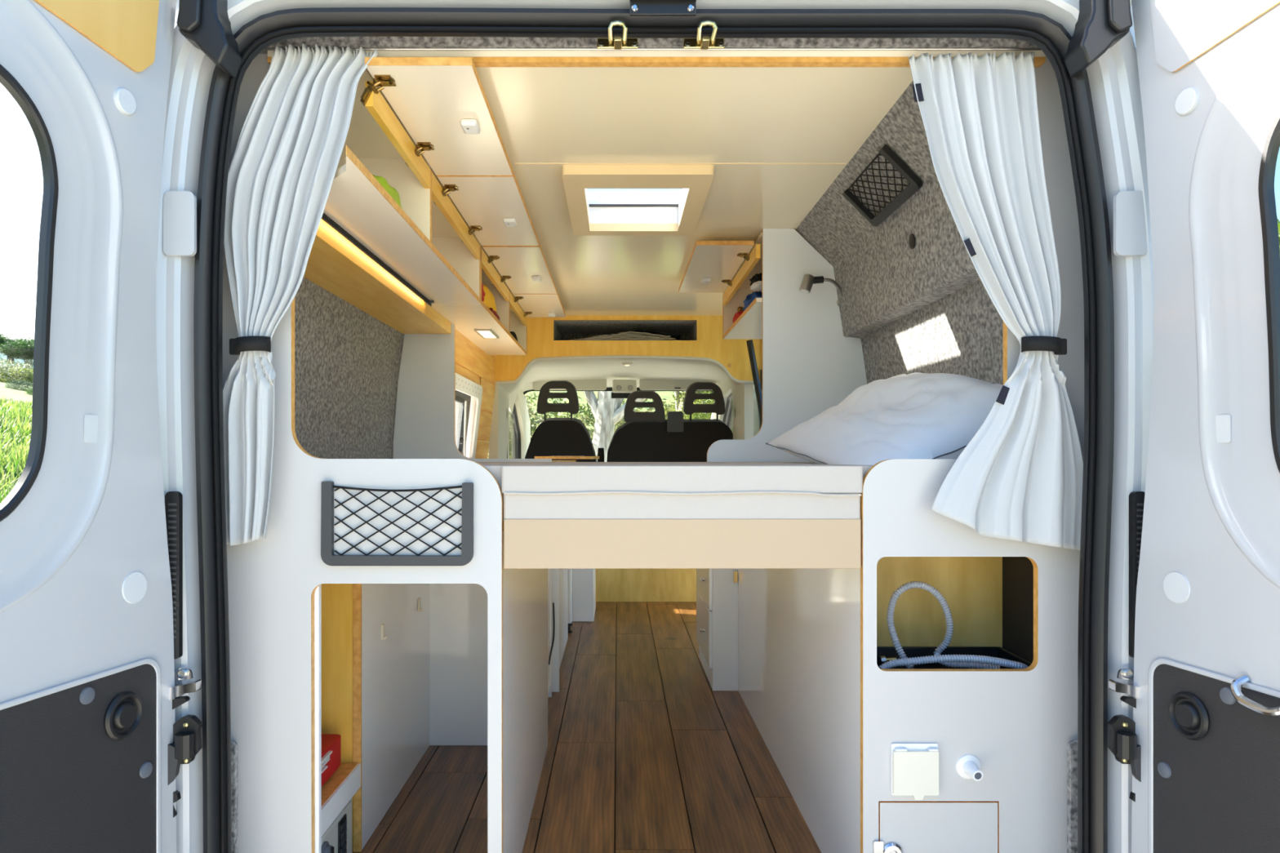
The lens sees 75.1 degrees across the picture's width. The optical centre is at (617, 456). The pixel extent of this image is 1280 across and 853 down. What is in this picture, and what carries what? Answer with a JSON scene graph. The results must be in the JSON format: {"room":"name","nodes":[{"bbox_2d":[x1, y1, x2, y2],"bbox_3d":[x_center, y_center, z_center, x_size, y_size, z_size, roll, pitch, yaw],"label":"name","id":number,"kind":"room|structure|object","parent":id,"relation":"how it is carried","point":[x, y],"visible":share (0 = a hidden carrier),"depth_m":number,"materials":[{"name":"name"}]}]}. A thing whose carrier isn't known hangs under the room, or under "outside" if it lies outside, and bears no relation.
{"room":"vehicle interior","nodes":[
{"label":"vehicle interior","id":0,"kind":"room"},
{"bbox_2d":[231,277,495,852],"bbox_3d":[-0.829,0.145,3.230,0.322,2.010,3.340,0,0,0],"label":"wall","id":1,"kind":"structure","parent":0,"point":[348,360],"depth_m":2.68,"materials":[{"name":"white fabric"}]},
{"bbox_2d":[0,0,202,852],"bbox_3d":[-0.860,0.058,1.012,0.099,1.984,0.927,0,0,12],"label":"door","id":2,"kind":"structure","parent":1,"relation":"in","point":[87,719],"depth_m":1.27,"materials":[{"name":"grey paint"}]},
{"bbox_2d":[169,667,201,709],"bbox_3d":[-0.754,0.406,1.439,0.060,0.077,0.022,0,0,0],"label":"bracket","id":3,"kind":"object","parent":2,"relation":"attached to","point":[182,673],"visible":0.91,"depth_m":1.43,"materials":[{"name":"silver metal"}]},
{"bbox_2d":[176,0,241,77],"bbox_3d":[-0.708,-0.758,1.444,0.085,0.173,0.072,0,0,0],"label":"door hinge","id":4,"kind":"object","parent":1,"relation":"attached to","point":[206,24],"visible":1,"depth_m":1.42,"materials":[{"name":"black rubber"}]},
{"bbox_2d":[321,57,539,306],"bbox_3d":[-0.555,-0.637,2.158,0.570,0.250,1.423,0,0,0],"label":"locker","id":5,"kind":"object","parent":1,"relation":"attached to","point":[427,126],"depth_m":2.00,"materials":[{"name":"beige laminate"}]},
{"bbox_2d":[303,219,450,333],"bbox_3d":[-0.748,-0.501,2.432,0.189,0.044,1.660,0,0,0],"label":"shelf","id":6,"kind":"object","parent":5,"relation":"attached to","point":[335,264],"visible":0.56,"depth_m":2.36,"materials":[{"name":"brown wood"}]},
{"bbox_2d":[373,75,395,86],"bbox_3d":[-0.449,-0.722,1.605,0.040,0.009,0.044,0,0,0],"label":"hinge","id":7,"kind":"object","parent":5,"relation":"on","point":[378,80],"depth_m":1.60,"materials":[{"name":"gold metal"}]},
{"bbox_2d":[372,174,402,208],"bbox_3d":[-0.545,-0.585,1.898,0.086,0.085,0.265,0,0,0],"label":"fabric bag","id":8,"kind":"object","parent":5,"relation":"on","point":[392,191],"visible":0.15,"depth_m":1.85,"materials":[{"name":"green fabric"}]},
{"bbox_2d":[416,142,434,151],"bbox_3d":[-0.449,-0.722,1.944,0.040,0.009,0.044,0,0,0],"label":"hinge","id":9,"kind":"object","parent":5,"relation":"on","point":[420,146],"depth_m":1.94,"materials":[{"name":"gold metal"}]},
{"bbox_2d":[443,184,458,191],"bbox_3d":[-0.449,-0.722,2.243,0.040,0.009,0.044,0,0,0],"label":"hinge","id":10,"kind":"object","parent":5,"relation":"on","point":[446,187],"depth_m":2.23,"materials":[{"name":"gold metal"}]},
{"bbox_2d":[469,225,482,231],"bbox_3d":[-0.449,-0.722,2.640,0.040,0.009,0.044,0,0,0],"label":"hinge","id":11,"kind":"object","parent":5,"relation":"on","point":[472,228],"depth_m":2.63,"materials":[{"name":"gold metal"}]},
{"bbox_2d":[455,373,482,458],"bbox_3d":[-0.841,-0.154,3.715,0.356,0.445,0.770,0,0,0],"label":"window","id":12,"kind":"structure","parent":1,"relation":"in","point":[468,393],"depth_m":4.02,"materials":[{"name":"white plastic"}]},
{"bbox_2d":[429,243,565,355],"bbox_3d":[-0.535,-0.643,3.608,0.530,0.238,1.476,0,0,0],"label":"locker","id":13,"kind":"object","parent":1,"relation":"attached to","point":[519,278],"visible":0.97,"depth_m":3.46,"materials":[{"name":"beige laminate"}]},
{"bbox_2d":[481,282,484,302],"bbox_3d":[-0.520,-0.594,3.038,0.068,0.103,0.117,0,0,0],"label":"cloth bundle","id":14,"kind":"object","parent":13,"relation":"on","point":[482,290],"visible":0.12,"depth_m":3.03,"materials":[{"name":"red fabric"}]},
{"bbox_2d":[474,328,499,338],"bbox_3d":[-0.555,-0.520,3.540,0.070,0.007,0.240,0,0,0],"label":"lamp","id":15,"kind":"object","parent":13,"relation":"attached to","point":[484,333],"visible":1,"depth_m":3.52,"materials":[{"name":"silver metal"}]},
{"bbox_2d":[476,330,496,337],"bbox_3d":[-0.555,-0.521,3.540,0.054,0.005,0.220,0,0,0],"label":"diffuser","id":16,"kind":"object","parent":15,"relation":"attached to","point":[484,334],"depth_m":3.54,"materials":[{"name":"white plastic"}]},
{"bbox_2d":[482,284,497,312],"bbox_3d":[-0.546,-0.610,3.296,0.109,0.132,0.440,0,0,0],"label":"fabric bag","id":17,"kind":"object","parent":13,"relation":"in","point":[489,299],"visible":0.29,"depth_m":3.23,"materials":[{"name":"orange"}]},
{"bbox_2d":[488,255,499,259],"bbox_3d":[-0.449,-0.722,3.030,0.040,0.009,0.044,0,0,0],"label":"hinge","id":18,"kind":"object","parent":13,"relation":"on","point":[490,257],"depth_m":3.02,"materials":[{"name":"gold metal"}]},
{"bbox_2d":[488,307,500,321],"bbox_3d":[-0.500,-0.563,3.329,0.044,0.044,0.285,0,0,0],"label":"cloth bundle","id":19,"kind":"object","parent":13,"relation":"in","point":[495,313],"visible":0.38,"depth_m":3.28,"materials":[{"name":"red fabric"}]},
{"bbox_2d":[510,331,518,342],"bbox_3d":[-0.528,-0.575,4.002,0.060,0.070,0.214,0,0,7],"label":"wire basket","id":20,"kind":"object","parent":13,"relation":"on","point":[512,333],"visible":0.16,"depth_m":4.06,"materials":[{"name":"black metal"}]},
{"bbox_2d":[501,275,511,279],"bbox_3d":[-0.449,-0.722,3.364,0.040,0.009,0.044,0,0,0],"label":"hinge","id":21,"kind":"object","parent":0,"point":[502,277],"depth_m":3.36,"materials":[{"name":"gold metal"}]},
{"bbox_2d":[351,601,821,852],"bbox_3d":[-0.067,0.980,3.460,2.193,0.060,4.080,0,0,0],"label":"floor","id":22,"kind":"structure","parent":0,"point":[642,755],"depth_m":2.52,"materials":[{"name":"brown wood"}]},
{"bbox_2d":[321,798,351,852],"bbox_3d":[-0.731,0.874,1.823,0.258,0.151,0.325,0,0,0],"label":"power inverter","id":23,"kind":"object","parent":22,"relation":"on","point":[337,838],"visible":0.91,"depth_m":1.86,"materials":[{"name":"grey plastic"}]},
{"bbox_2d":[222,53,547,852],"bbox_3d":[-0.549,0.088,2.172,0.652,1.724,1.145,0,0,0],"label":"storage unit","id":24,"kind":"object","parent":22,"relation":"on","point":[397,662],"visible":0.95,"depth_m":1.60,"materials":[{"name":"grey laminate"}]},
{"bbox_2d":[321,733,341,786],"bbox_3d":[-0.741,0.689,1.810,0.204,0.086,0.300,0,0,0],"label":"pouch","id":25,"kind":"object","parent":24,"relation":"on","point":[331,743],"visible":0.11,"depth_m":1.89,"materials":[{"name":"red fabric"}]},
{"bbox_2d":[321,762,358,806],"bbox_3d":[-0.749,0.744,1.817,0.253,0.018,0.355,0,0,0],"label":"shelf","id":26,"kind":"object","parent":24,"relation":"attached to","point":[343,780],"depth_m":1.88,"materials":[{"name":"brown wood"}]},
{"bbox_2d":[321,763,360,835],"bbox_3d":[-0.622,0.764,1.817,0.012,0.056,0.355,0,0,0],"label":"shelf","id":27,"kind":"object","parent":24,"relation":"attached to","point":[338,794],"depth_m":1.86,"materials":[{"name":"white laminate"}]},
{"bbox_2d":[320,481,473,565],"bbox_3d":[-0.421,0.129,1.593,0.289,0.161,0.014,0,0,0],"label":"pocket","id":28,"kind":"object","parent":24,"relation":"attached to","point":[327,555],"visible":1,"depth_m":1.59,"materials":[{"name":"grey plastic"}]},
{"bbox_2d":[392,324,551,697],"bbox_3d":[-0.575,0.214,3.288,0.629,1.472,0.015,0,0,0],"label":"partition panel","id":29,"kind":"object","parent":22,"relation":"on","point":[424,425],"visible":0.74,"depth_m":3.28,"materials":[{"name":"white laminate"}]},
{"bbox_2d":[547,568,555,691],"bbox_3d":[-0.424,0.545,3.047,0.351,0.750,0.575,0,0,0],"label":"box","id":30,"kind":"object","parent":22,"relation":"on","point":[549,651],"visible":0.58,"depth_m":3.23,"materials":[{"name":"white plastic"}]},
{"bbox_2d":[551,459,576,692],"bbox_3d":[-0.438,0.484,3.800,0.455,0.930,1.000,0,0,0],"label":"kitchen cabinet","id":31,"kind":"object","parent":22,"relation":"on","point":[559,576],"visible":0.09,"depth_m":3.35,"materials":[{"name":"white laminate"}]},
{"bbox_2d":[551,459,576,462],"bbox_3d":[-0.438,0.032,3.800,0.455,0.026,1.000,0,0,0],"label":"countertop","id":32,"kind":"structure","parent":31,"relation":"on","point":[553,460],"depth_m":3.62,"materials":[{"name":"beige laminate"}]},
{"bbox_2d":[534,455,599,458],"bbox_3d":[-0.249,0.005,4.250,0.302,0.016,0.500,0,0,0],"label":"board","id":33,"kind":"object","parent":31,"relation":"on","point":[549,456],"visible":0.99,"depth_m":4.00,"materials":[{"name":"brown wood"}]},
{"bbox_2d":[568,568,572,632],"bbox_3d":[-0.262,0.509,4.490,0.038,0.879,0.037,0,0,0],"label":"post","id":34,"kind":"object","parent":22,"relation":"on","point":[570,571],"visible":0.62,"depth_m":4.48,"materials":[{"name":"white plastic"}]},
{"bbox_2d":[572,568,595,622],"bbox_3d":[-0.200,0.629,4.982,0.133,0.639,0.435,0,0,0],"label":"box","id":35,"kind":"object","parent":22,"relation":"on","point":[584,580],"visible":0.36,"depth_m":4.77,"materials":[{"name":"white laminate"}]},
{"bbox_2d":[524,380,604,462],"bbox_3d":[-0.351,0.121,5.453,0.539,1.157,0.993,0,0,0],"label":"seat","id":36,"kind":"object","parent":35,"relation":"on","point":[553,436],"visible":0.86,"depth_m":5.01,"materials":[{"name":"black fabric"}]},
{"bbox_2d":[595,568,697,603],"bbox_3d":[0.100,0.681,5.446,1.000,0.562,0.019,0,0,0],"label":"panel","id":37,"kind":"object","parent":22,"relation":"on","point":[616,585],"visible":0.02,"depth_m":5.44,"materials":[{"name":"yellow wood"}]},
{"bbox_2d":[696,568,737,690],"bbox_3d":[0.577,0.524,3.644,0.447,0.849,0.572,0,0,0],"label":"base cabinet","id":38,"kind":"object","parent":22,"relation":"on","point":[717,592],"visible":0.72,"depth_m":3.37,"materials":[{"name":"white laminate"}]},
{"bbox_2d":[737,55,1084,852],"bbox_3d":[0.691,0.088,2.478,0.439,1.724,1.774,0,0,0],"label":"storage cabinet","id":39,"kind":"object","parent":22,"relation":"on","point":[811,683],"visible":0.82,"depth_m":1.60,"materials":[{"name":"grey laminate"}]},
{"bbox_2d":[502,519,861,568],"bbox_3d":[0.000,0.170,2.196,1.740,0.099,1.188,0,0,0],"label":"frame","id":40,"kind":"object","parent":39,"relation":"attached to","point":[528,544],"visible":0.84,"depth_m":1.60,"materials":[{"name":"beige wood"}]},
{"bbox_2d":[502,493,860,520],"bbox_3d":[0.000,0.099,2.197,1.736,0.055,1.186,0,0,0],"label":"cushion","id":41,"kind":"object","parent":40,"relation":"on","point":[599,505],"visible":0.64,"depth_m":1.60,"materials":[{"name":"beige fabric"}]},
{"bbox_2d":[476,462,872,496],"bbox_3d":[0.000,0.048,2.193,1.732,0.058,1.194,0,0,0],"label":"mattress","id":42,"kind":"object","parent":41,"relation":"on","point":[513,477],"visible":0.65,"depth_m":1.60,"materials":[{"name":"beige fabric"}]},
{"bbox_2d":[765,372,1002,465],"bbox_3d":[0.700,-0.083,2.100,0.444,0.291,0.756,0,0,-7],"label":"pillow","id":43,"kind":"object","parent":42,"relation":"on","point":[916,415],"visible":0.73,"depth_m":1.91,"materials":[{"name":"white fabric"}]},
{"bbox_2d":[706,228,866,462],"bbox_3d":[0.587,-0.312,2.817,0.568,0.914,0.015,0,0,0],"label":"partition panel","id":44,"kind":"object","parent":39,"relation":"on","point":[809,366],"visible":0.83,"depth_m":2.81,"materials":[{"name":"white laminate"}]},
{"bbox_2d":[799,274,841,306],"bbox_3d":[0.690,-0.549,2.746,0.204,0.092,0.062,0,0,-30],"label":"reading lamp","id":45,"kind":"object","parent":44,"relation":"attached to","point":[808,280],"visible":0.88,"depth_m":2.71,"materials":[{"name":"silver metal"}]},
{"bbox_2d":[890,742,938,799],"bbox_3d":[0.570,0.604,1.593,0.089,0.105,0.013,0,0,0],"label":"socket cover","id":46,"kind":"object","parent":39,"relation":"attached to","point":[914,766],"visible":1,"depth_m":1.59,"materials":[{"name":"white plastic"}]},
{"bbox_2d":[876,646,1031,668],"bbox_3d":[0.682,0.447,1.745,0.345,0.044,0.230,0,0,0],"label":"tray","id":47,"kind":"object","parent":39,"relation":"on","point":[888,651],"visible":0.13,"depth_m":1.85,"materials":[{"name":"black plastic"}]},
{"bbox_2d":[879,655,896,664],"bbox_3d":[0.598,0.451,1.840,0.036,0.019,0.018,0,0,0],"label":"brass fitting","id":48,"kind":"object","parent":47,"relation":"in","point":[882,659],"visible":0.73,"depth_m":1.84,"materials":[{"name":"gold metal"}]},
{"bbox_2d":[878,581,1028,668],"bbox_3d":[0.692,0.366,1.731,0.352,0.204,0.126,0,0,-6],"label":"hose","id":49,"kind":"object","parent":47,"relation":"in","point":[964,661],"visible":0.87,"depth_m":1.72,"materials":[{"name":"grey plastic"}]},
{"bbox_2d":[955,754,983,781],"bbox_3d":[0.674,0.597,1.582,0.048,0.048,0.040,0,0,0],"label":"spout","id":50,"kind":"object","parent":39,"relation":"attached to","point":[968,766],"visible":1,"depth_m":1.59,"materials":[{"name":"white plastic"}]},
{"bbox_2d":[488,355,753,458],"bbox_3d":[0.057,0.246,5.396,1.557,1.607,1.708,0,0,0],"label":"lining","id":51,"kind":"object","parent":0,"point":[508,394],"visible":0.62,"depth_m":5.02,"materials":[{"name":"beige plastic"}]},
{"bbox_2d":[532,379,606,390],"bbox_3d":[-0.323,-0.483,5.607,0.499,0.076,0.025,0,0,0],"label":"sun visor","id":52,"kind":"object","parent":51,"relation":"attached to","point":[580,384],"visible":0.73,"depth_m":5.60,"materials":[{"name":"beige plastic"}]},
{"bbox_2d":[611,392,631,398],"bbox_3d":[0.051,-0.428,5.666,0.189,0.078,0.172,0,0,0],"label":"mirror","id":53,"kind":"object","parent":51,"relation":"attached to","point":[614,395],"visible":0.54,"depth_m":5.58,"materials":[{"name":"black plastic"}]},
{"bbox_2d":[512,387,732,458],"bbox_3d":[0.036,-0.048,5.960,1.617,0.901,0.191,0,0,0],"label":"window","id":54,"kind":"structure","parent":51,"relation":"attached to","point":[729,424],"depth_m":5.90,"materials":[{"name":"clear glass"}]},
{"bbox_2d":[612,379,636,392],"bbox_3d":[0.046,-0.465,5.526,0.161,0.084,0.068,0,0,0],"label":"console","id":55,"kind":"object","parent":51,"relation":"attached to","point":[618,385],"visible":0.93,"depth_m":5.50,"materials":[{"name":"beige plastic"}]},
{"bbox_2d":[622,362,632,365],"bbox_3d":[0.055,-0.530,4.800,0.060,0.020,0.059,0,0,0],"label":"dome lamp","id":56,"kind":"object","parent":51,"relation":"attached to","point":[623,363],"visible":1,"depth_m":4.78,"materials":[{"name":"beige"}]},
{"bbox_2d":[606,382,733,462],"bbox_3d":[0.370,0.125,5.450,0.900,1.150,1.000,0,0,0],"label":"seat","id":57,"kind":"object","parent":51,"relation":"attached to","point":[645,437],"visible":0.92,"depth_m":5.01,"materials":[{"name":"black fabric"}]},
{"bbox_2d":[639,379,715,390],"bbox_3d":[0.404,-0.483,5.607,0.515,0.076,0.025,0,0,0],"label":"sun visor","id":58,"kind":"object","parent":51,"relation":"attached to","point":[644,384],"visible":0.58,"depth_m":5.60,"materials":[{"name":"beige plastic"}]},
{"bbox_2d":[493,315,762,381],"bbox_3d":[0.040,-0.600,4.823,1.920,0.380,0.554,0,0,0],"label":"shelf","id":59,"kind":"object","parent":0,"point":[701,336],"depth_m":4.55,"materials":[{"name":"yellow wood"}]},
{"bbox_2d":[572,328,681,340],"bbox_3d":[0.032,-0.669,4.765,0.644,0.067,0.350,0,0,0],"label":"blanket","id":60,"kind":"object","parent":59,"relation":"attached to","point":[637,334],"visible":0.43,"depth_m":4.60,"materials":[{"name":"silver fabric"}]},
{"bbox_2d":[475,66,912,315],"bbox_3d":[0.052,-0.775,3.080,1.105,0.014,2.960,0,0,0],"label":"ceiling","id":61,"kind":"structure","parent":0,"point":[775,140],"depth_m":2.03,"materials":[{"name":"beige laminate"}]},
{"bbox_2d":[561,164,714,235],"bbox_3d":[0.034,-0.816,2.525,0.503,0.141,0.650,0,0,0],"label":"window","id":62,"kind":"structure","parent":61,"relation":"attached to","point":[682,219],"depth_m":2.44,"materials":[{"name":"brown"}]},
{"bbox_2d":[258,0,1132,204],"bbox_3d":[0.050,-0.860,3.335,2.060,0.020,3.630,0,0,0],"label":"roof","id":63,"kind":"structure","parent":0,"point":[590,202],"depth_m":2.82,"materials":[{"name":"white"}]},
{"bbox_2d":[721,279,731,283],"bbox_3d":[0.449,-0.722,3.440,0.040,0.009,0.044,0,0,0],"label":"hinge","id":64,"kind":"object","parent":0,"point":[725,281],"depth_m":3.43,"materials":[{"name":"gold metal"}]},
{"bbox_2d":[737,253,748,257],"bbox_3d":[0.449,-0.722,2.990,0.040,0.009,0.044,0,0,0],"label":"hinge","id":65,"kind":"object","parent":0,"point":[739,255],"depth_m":2.98,"materials":[{"name":"gold metal"}]},
{"bbox_2d":[795,80,1077,852],"bbox_3d":[0.847,0.145,3.230,0.486,2.010,3.340,0,0,0],"label":"wall","id":66,"kind":"structure","parent":0,"point":[914,296],"depth_m":2.13,"materials":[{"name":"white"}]},
{"bbox_2d":[596,20,638,49],"bbox_3d":[0.000,-0.756,1.503,0.076,0.034,0.074,0,0,0],"label":"latch striker","id":67,"kind":"object","parent":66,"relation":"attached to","point":[610,42],"visible":1,"depth_m":1.53,"materials":[{"name":"yellow metal"}]},
{"bbox_2d":[261,36,1039,51],"bbox_3d":[0.065,-0.806,1.575,1.530,0.069,0.020,0,0,0],"label":"trim","id":68,"kind":"structure","parent":66,"relation":"attached to","point":[339,42],"depth_m":1.56,"materials":[{"name":"grey fabric"}]},
{"bbox_2d":[262,48,1041,50],"bbox_3d":[0.083,-0.769,1.572,1.545,0.004,0.004,0,0,0],"label":"wire","id":69,"kind":"object","parent":66,"relation":"attached to","point":[265,49],"visible":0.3,"depth_m":1.57,"materials":[{"name":"silver metal"}]},
{"bbox_2d":[222,43,378,546],"bbox_3d":[-0.594,-0.300,1.547,0.299,0.930,0.052,0,0,-4],"label":"curtain","id":70,"kind":"object","parent":69,"relation":"hanging from","point":[286,159],"visible":0.97,"depth_m":1.54,"materials":[{"name":"white fabric"}]},
{"bbox_2d":[908,51,1083,550],"bbox_3d":[0.710,-0.288,1.546,0.335,0.931,0.052,0,0,3],"label":"curtain","id":71,"kind":"object","parent":69,"relation":"hanging from","point":[1019,477],"visible":0.98,"depth_m":1.55,"materials":[{"name":"white fabric"}]},
{"bbox_2d":[193,7,1114,852],"bbox_3d":[0.065,0.280,1.492,1.643,2.162,0.040,0,0,0],"label":"door seal","id":72,"kind":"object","parent":66,"relation":"attached to","point":[1038,29],"depth_m":1.49,"materials":[{"name":"black rubber"}]},
{"bbox_2d":[155,0,1153,852],"bbox_3d":[0.065,0.175,1.569,2.061,2.370,0.262,0,0,0],"label":"trim","id":73,"kind":"structure","parent":66,"relation":"attached to","point":[1113,79],"depth_m":1.47,"materials":[{"name":"grey paint"}]},
{"bbox_2d":[267,50,1045,66],"bbox_3d":[0.074,-0.769,1.590,1.477,0.040,0.022,0,0,0],"label":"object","id":74,"kind":"structure","parent":66,"relation":"attached to","point":[481,58],"depth_m":1.58,"materials":[{"name":"beige laminate"}]},
{"bbox_2d":[629,0,696,16],"bbox_3d":[0.079,-0.797,1.449,0.116,0.052,0.018,0,0,0],"label":"lock plate","id":75,"kind":"object","parent":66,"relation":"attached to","point":[637,7],"visible":1,"depth_m":1.45,"materials":[{"name":"black metal"}]},
{"bbox_2d":[683,20,724,49],"bbox_3d":[0.159,-0.756,1.503,0.076,0.034,0.074,0,0,0],"label":"latch striker","id":76,"kind":"object","parent":66,"relation":"attached to","point":[704,43],"visible":0.95,"depth_m":1.52,"materials":[{"name":"yellow metal"}]},
{"bbox_2d":[678,232,762,339],"bbox_3d":[0.535,-0.643,3.280,0.530,0.238,0.900,0,0,0],"label":"locker","id":77,"kind":"object","parent":66,"relation":"attached to","point":[726,268],"visible":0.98,"depth_m":3.27,"materials":[{"name":"beige laminate"}]},
{"bbox_2d":[732,311,743,323],"bbox_3d":[0.536,-0.584,3.600,0.071,0.086,0.158,0,0,0],"label":"fabric bag","id":78,"kind":"object","parent":77,"relation":"on","point":[737,314],"visible":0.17,"depth_m":3.56,"materials":[{"name":"red fabric"}]},
{"bbox_2d":[737,306,743,311],"bbox_3d":[0.545,-0.650,3.690,0.028,0.027,0.028,0,0,0],"label":"tin","id":79,"kind":"object","parent":77,"relation":"in","point":[740,308],"visible":0.67,"depth_m":3.68,"materials":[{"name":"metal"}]},
{"bbox_2d":[742,272,762,311],"bbox_3d":[0.567,-0.628,3.306,0.129,0.170,0.283,0,0,0],"label":"jumper","id":80,"kind":"object","parent":77,"relation":"on","point":[749,299],"depth_m":3.25,"materials":[{"name":"blue fabric"}]},
{"bbox_2d":[750,280,762,291],"bbox_3d":[0.545,-0.655,3.200,0.066,0.024,0.132,0,0,0],"label":"cloth bundle","id":81,"kind":"object","parent":80,"relation":"on","point":[757,286],"visible":0.67,"depth_m":3.17,"materials":[{"name":"white fabric"}]},
{"bbox_2d":[746,339,762,435],"bbox_3d":[0.804,0.200,4.638,0.135,1.700,0.526,0,0,14],"label":"door","id":82,"kind":"structure","parent":66,"relation":"in","point":[757,384],"depth_m":4.44,"materials":[{"name":"black plastic"}]},
{"bbox_2d":[842,144,923,226],"bbox_3d":[0.671,-0.682,2.127,0.102,0.104,0.345,0,0,0],"label":"pocket","id":83,"kind":"object","parent":66,"relation":"attached to","point":[915,184],"visible":1,"depth_m":2.09,"materials":[{"name":"black plastic"}]},
{"bbox_2d":[1063,0,1132,77],"bbox_3d":[0.834,-0.758,1.444,0.085,0.173,0.072,0,0,0],"label":"door hinge","id":84,"kind":"object","parent":66,"relation":"attached to","point":[1100,24],"visible":1,"depth_m":1.42,"materials":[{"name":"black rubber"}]},
{"bbox_2d":[1107,0,1279,852],"bbox_3d":[0.973,0.058,1.010,0.094,1.984,0.927,0,0,-10],"label":"door","id":85,"kind":"structure","parent":66,"relation":"in","point":[1206,713],"depth_m":1.29,"materials":[{"name":"grey paint"}]},
{"bbox_2d":[1108,667,1138,708],"bbox_3d":[0.884,0.406,1.439,0.060,0.077,0.022,0,0,0],"label":"bracket","id":86,"kind":"object","parent":85,"relation":"attached to","point":[1127,673],"visible":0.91,"depth_m":1.43,"materials":[{"name":"silver metal"}]},
{"label":"outside","id":87,"kind":"structure","parent":0,"visible":0},
{"bbox_2d":[0,381,711,454],"bbox_3d":[-10.000,-6.182,15.000,280.000,15.617,270.000,0,0,0],"label":"ground","id":88,"kind":"structure","parent":87,"point":[16,394],"depth_m":68.71,"materials":[{"name":"green plant"}]},
{"bbox_2d":[0,333,13,346],"bbox_3d":[-69.950,-11.062,92.033,6.597,5.703,5.644,0,0,0],"label":"umbrella pine","id":89,"kind":"object","parent":88,"relation":"on","point":[2,337],"visible":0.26,"depth_m":92.04,"materials":[{"name":"green plant"}]},
{"bbox_2d":[0,393,32,503],"bbox_3d":[-13.638,-0.953,21.399,10.901,4.591,37.712,0,0,-44],"label":"grass","id":90,"kind":"structure","parent":88,"relation":"on","point":[15,418],"depth_m":12.75,"materials":[{"name":"green plant"}]},
{"bbox_2d":[0,358,32,384],"bbox_3d":[-50.005,-6.684,68.026,4.723,2.763,7.659,0,0,-29],"label":"bush","id":91,"kind":"object","parent":88,"relation":"on","point":[3,368],"visible":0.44,"depth_m":67.06,"materials":[{"name":"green plant"}]},
{"bbox_2d":[0,366,33,386],"bbox_3d":[-46.478,-6.147,67.001,6.266,2.261,3.864,0,0,-21],"label":"bush","id":92,"kind":"object","parent":88,"relation":"on","point":[29,373],"visible":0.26,"depth_m":65.74,"materials":[{"name":"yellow plant"}]},
{"bbox_2d":[0,351,33,378],"bbox_3d":[-88.250,-12.254,121.000,8.500,6.600,6.800,0,0,0],"label":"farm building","id":93,"kind":"structure","parent":88,"relation":"on","point":[2,356],"depth_m":118.00,"materials":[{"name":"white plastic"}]},
{"bbox_2d":[0,338,34,384],"bbox_3d":[-63.450,-10.034,90.033,6.597,5.215,5.644,0,0,0],"label":"umbrella pine","id":94,"kind":"object","parent":88,"relation":"on","point":[22,349],"visible":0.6,"depth_m":88.81,"materials":[{"name":"green plant"}]},
{"bbox_2d":[0,337,34,372],"bbox_3d":[-65.950,-10.509,93.033,6.597,5.531,5.644,0,0,0],"label":"umbrella pine","id":95,"kind":"object","parent":88,"relation":"on","point":[17,339],"visible":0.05,"depth_m":91.75,"materials":[{"name":"green plant"}]},
{"bbox_2d":[4,379,32,391],"bbox_3d":[-38.011,-4.435,53.052,1.496,0.924,2.444,0,0,4],"label":"bush","id":96,"kind":"object","parent":88,"relation":"on","point":[15,387],"visible":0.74,"depth_m":52.72,"materials":[{"name":"green plant"}]},
{"bbox_2d":[23,387,32,395],"bbox_3d":[-34.996,-3.846,50.455,1.283,0.792,2.095,0,0,11],"label":"bush","id":97,"kind":"object","parent":88,"relation":"on","point":[30,390],"visible":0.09,"depth_m":49.82,"materials":[{"name":"green plant"}]},
{"bbox_2d":[481,392,548,458],"bbox_3d":[-3.635,-0.034,19.965,4.513,3.856,4.909,0,0,9],"label":"bush","id":98,"kind":"object","parent":88,"relation":"on","point":[531,412],"visible":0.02,"depth_m":19.46,"materials":[{"name":"green plant"}]},
{"bbox_2d":[488,391,621,458],"bbox_3d":[-1.493,0.022,21.503,4.293,3.559,4.760,0,0,-4],"label":"bush","id":99,"kind":"object","parent":88,"relation":"on","point":[584,409],"visible":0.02,"depth_m":20.84,"materials":[{"name":"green plant"}]},
{"bbox_2d":[582,391,656,462],"bbox_3d":[-0.007,-0.731,10.939,5.816,4.913,3.308,0,0,5],"label":"tree","id":100,"kind":"object","parent":88,"relation":"on","point":[607,411],"visible":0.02,"depth_m":10.40,"materials":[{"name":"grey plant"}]},
{"bbox_2d":[577,398,702,436],"bbox_3d":[0.699,0.226,20.456,4.084,3.489,4.441,0,0,-34],"label":"bush","id":101,"kind":"object","parent":88,"relation":"on","point":[622,421],"visible":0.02,"depth_m":19.95,"materials":[{"name":"green plant"}]},
{"bbox_2d":[663,391,733,432],"bbox_3d":[2.705,-0.010,21.006,4.508,3.737,4.998,0,0,-30],"label":"bush","id":102,"kind":"object","parent":88,"relation":"on","point":[664,408],"visible":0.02,"depth_m":20.56,"materials":[{"name":"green plant"}]},
{"bbox_2d":[664,391,733,433],"bbox_3d":[1.272,-0.572,12.468,3.538,4.500,2.660,0,0,23],"label":"tree","id":103,"kind":"object","parent":88,"relation":"on","point":[679,397],"visible":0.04,"depth_m":12.24,"materials":[{"name":"green plant"}]},
{"bbox_2d":[1277,222,1279,251],"bbox_3d":[13.478,-2.027,15.510,6.415,5.966,6.491,0,0,32],"label":"bush","id":104,"kind":"object","parent":88,"relation":"on","point":[1278,224],"depth_m":14.53,"materials":[{"name":"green plant"}]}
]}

